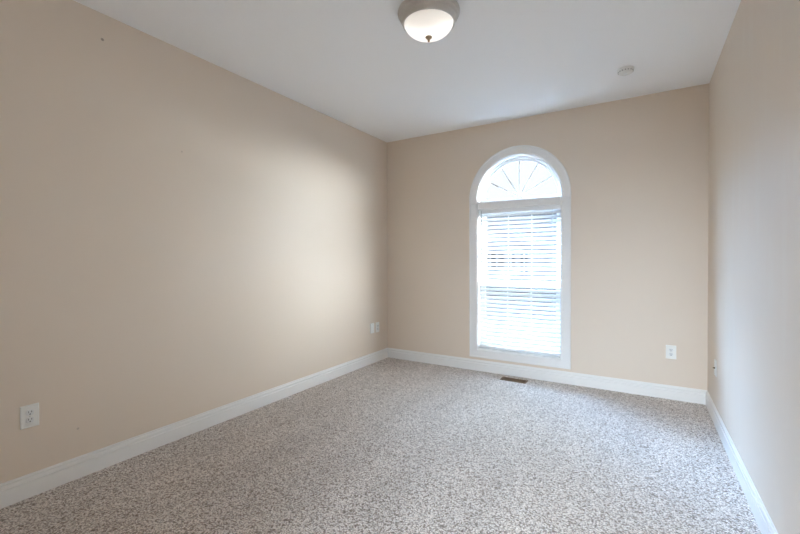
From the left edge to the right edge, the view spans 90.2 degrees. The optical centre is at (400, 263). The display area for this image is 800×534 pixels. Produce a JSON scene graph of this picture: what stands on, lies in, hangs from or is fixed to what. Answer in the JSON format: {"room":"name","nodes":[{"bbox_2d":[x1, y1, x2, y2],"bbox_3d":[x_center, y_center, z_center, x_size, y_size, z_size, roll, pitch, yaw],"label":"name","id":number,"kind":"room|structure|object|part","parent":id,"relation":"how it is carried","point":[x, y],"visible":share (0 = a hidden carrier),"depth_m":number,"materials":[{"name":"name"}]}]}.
{"room":"empty bedroom","nodes":[
{"label":"empty bedroom","id":0,"kind":"room"},
{"bbox_2d":[0,0,387,483],"bbox_3d":[-1.526,-0.094,2.986,0.140,2.840,5.307,0,1,31],"label":"wall","id":1,"kind":"structure","parent":0,"point":[183,236],"depth_m":2.67,"materials":[{"name":"beige paint"}]},
{"bbox_2d":[20,403,38,429],"bbox_3d":[-1.967,0.810,2.119,0.008,0.121,0.078,0,1,31],"label":"wall outlet","id":2,"kind":"object","parent":1,"relation":"attached to","point":[29,414],"visible":1,"depth_m":2.12,"materials":[{"name":"white plastic"}]},
{"bbox_2d":[26,417,33,422],"bbox_3d":[-1.965,0.829,2.119,0.003,0.028,0.034,0,1,31],"label":"receptacle","id":3,"kind":"object","parent":2,"relation":"attached to","point":[28,419],"depth_m":2.12,"materials":[{"name":"white plastic"}]},
{"bbox_2d":[26,409,33,415],"bbox_3d":[-1.965,0.790,2.118,0.003,0.028,0.034,0,1,31],"label":"receptacle","id":4,"kind":"object","parent":2,"relation":"attached to","point":[29,412],"depth_m":2.12,"materials":[{"name":"white plastic"}]},
{"bbox_2d":[0,348,387,508],"bbox_3d":[-1.455,1.165,2.961,0.014,0.122,5.027,0,1,31],"label":"baseboard","id":5,"kind":"structure","parent":1,"relation":"attached to","point":[21,488],"depth_m":2.65,"materials":[{"name":"white wood"}]},
{"bbox_2d":[370,323,373,333],"bbox_3d":[-0.335,0.778,4.814,0.008,0.121,0.078,0,1,31],"label":"wall plate","id":6,"kind":"object","parent":1,"relation":"attached to","point":[371,324],"visible":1,"depth_m":4.80,"materials":[{"name":"white plastic"}]},
{"bbox_2d":[0,357,760,533],"bbox_3d":[-0.064,1.282,2.119,3.266,0.100,5.027,0,1,31],"label":"floor","id":7,"kind":"structure","parent":0,"point":[388,445],"depth_m":2.35,"materials":[{"name":"carpet"}]},
{"bbox_2d":[500,377,527,383],"bbox_3d":[1.175,1.200,4.118,0.262,0.006,0.104,0,1,31],"label":"floor vent","id":8,"kind":"object","parent":7,"relation":"in","point":[502,378],"visible":1,"depth_m":4.11,"materials":[{"name":"brown metal"}]},
{"bbox_2d":[503,377,524,382],"bbox_3d":[1.175,1.200,4.118,0.230,0.004,0.072,0,1,31],"label":"grille","id":9,"kind":"object","parent":8,"relation":"attached to","point":[504,378],"depth_m":4.11,"materials":[{"name":"brown metal"}]},
{"bbox_2d":[74,0,740,141],"bbox_3d":[-0.074,-1.568,2.085,3.546,0.120,5.307,0,1,31],"label":"ceiling","id":10,"kind":"structure","parent":0,"point":[354,63],"depth_m":2.86,"materials":[{"name":"white paint"}]},
{"bbox_2d":[398,0,459,41],"bbox_3d":[0.171,-1.420,2.390,0.372,0.184,0.372,0,1,31],"label":"ceiling light","id":11,"kind":"object","parent":10,"relation":"attached to","point":[423,20],"visible":1,"depth_m":2.30,"materials":[{"name":"white glass"}]},
{"bbox_2d":[617,65,634,75],"bbox_3d":[1.769,-1.507,3.130,0.120,0.041,0.120,0,1,31],"label":"smoke detector","id":12,"kind":"object","parent":10,"relation":"attached to","point":[626,70],"visible":1,"depth_m":3.10,"materials":[{"name":"plastic"}]},
{"bbox_2d":[387,83,708,389],"bbox_3d":[1.270,-0.119,4.312,3.266,2.840,0.140,0,1,31],"label":"wall","id":13,"kind":"structure","parent":0,"point":[637,168],"depth_m":3.82,"materials":[{"name":"beige paint"}]},
{"bbox_2d":[469,145,570,368],"bbox_3d":[1.274,-0.100,4.293,1.063,2.298,0.158,0,1,31],"label":"window","id":14,"kind":"structure","parent":13,"relation":"in","point":[498,161],"depth_m":4.26,"materials":[{"name":"white plastic"}]},
{"bbox_2d":[479,204,560,355],"bbox_3d":[1.262,0.166,4.275,0.855,1.536,0.062,0,1,31],"label":"window blind","id":15,"kind":"object","parent":14,"relation":"attached to","point":[488,330],"visible":0.96,"depth_m":4.26,"materials":[{"name":"white plastic"}]},
{"bbox_3d":[1.267,0.924,4.289,0.851,0.020,0.048,0,1,31],"label":"rail","id":16,"kind":"part","parent":15,"relation":"part of","materials":[{"name":"white plastic"}]},
{"bbox_3d":[1.236,-0.955,4.225,1.063,0.587,0.023,0,1,31],"label":"arch casing","id":17,"kind":"part","parent":14,"relation":"part of","materials":[{"name":"white wood"}]},
{"bbox_3d":[1.298,0.174,4.335,0.867,1.553,0.062,0,1,31],"label":"frame","id":18,"kind":"part","parent":14,"relation":"part of","materials":[{"name":"white plastic"}]},
{"bbox_3d":[1.292,0.562,4.328,0.823,0.733,0.026,0,1,31],"label":"sash","id":19,"kind":"part","parent":14,"relation":"part of","materials":[{"name":"white plastic"}]},
{"bbox_3d":[1.288,-0.917,4.310,0.864,0.466,0.050,0,1,31],"label":"arch frame","id":20,"kind":"part","parent":14,"relation":"part of","materials":[{"name":"white plastic"}]},
{"bbox_3d":[1.305,-0.172,4.344,0.823,0.835,0.024,0,1,31],"label":"sash","id":21,"kind":"part","parent":14,"relation":"part of","materials":[{"name":"white plastic"}]},
{"bbox_2d":[388,348,706,404],"bbox_3d":[1.234,1.140,4.261,3.266,0.122,0.014,0,1,31],"label":"baseboard","id":22,"kind":"structure","parent":13,"relation":"attached to","point":[692,395],"depth_m":4.01,"materials":[{"name":"white wood"}]},
{"bbox_2d":[666,345,675,358],"bbox_3d":[2.409,0.786,3.548,0.078,0.121,0.008,0,1,31],"label":"wall outlet","id":23,"kind":"object","parent":13,"relation":"attached to","point":[670,349],"visible":1,"depth_m":3.55,"materials":[{"name":"white plastic"}]},
{"bbox_2d":[707,0,799,533],"bbox_3d":[1.387,-0.083,1.220,0.140,2.840,5.307,0,1,31],"label":"wall","id":24,"kind":"structure","parent":0,"point":[754,207],"depth_m":1.91,"materials":[{"name":"beige paint"}]},
{"bbox_2d":[713,359,716,376],"bbox_3d":[2.395,0.793,3.041,0.018,0.121,0.078,0,1,31],"label":"wall plate","id":25,"kind":"object","parent":24,"relation":"attached to","point":[715,361],"visible":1,"depth_m":3.02,"materials":[{"name":"white plastic"}]},
{"bbox_2d":[706,390,777,533],"bbox_3d":[1.326,1.176,1.275,0.014,0.122,5.027,0,1,31],"label":"baseboard","id":26,"kind":"structure","parent":24,"relation":"attached to","point":[765,524],"depth_m":2.16,"materials":[{"name":"white wood"}]},
{"label":"outside","id":27,"kind":"structure","parent":0,"visible":0},
{"bbox_2d":[486,311,555,347],"bbox_3d":[9.179,1.578,20.524,60.000,0.200,35.423,0,1,31],"label":"ground","id":28,"kind":"structure","parent":27,"point":[486,311],"depth_m":10.16,"materials":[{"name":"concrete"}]},
{"bbox_2d":[486,213,556,311],"bbox_3d":[1.180,-0.432,11.172,10.800,4.100,20.460,0,1,31],"label":"neighbouring house","id":29,"kind":"structure","parent":28,"relation":"on","point":[548,213],"depth_m":12.80,"materials":[{"name":"grey"}]},
{"bbox_3d":[3.111,-0.124,13.280,0.680,0.580,0.010,0,1,31],"label":"pane","id":30,"kind":"part","parent":29,"relation":"part of","materials":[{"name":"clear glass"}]},
{"bbox_3d":[3.607,-0.122,12.979,0.240,0.580,0.010,0,1,31],"label":"pane","id":31,"kind":"part","parent":29,"relation":"part of","materials":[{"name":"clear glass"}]},
{"bbox_3d":[3.967,0.004,12.763,0.220,0.730,0.010,0,1,31],"label":"pane","id":32,"kind":"part","parent":29,"relation":"part of","materials":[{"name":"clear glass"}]}
]}

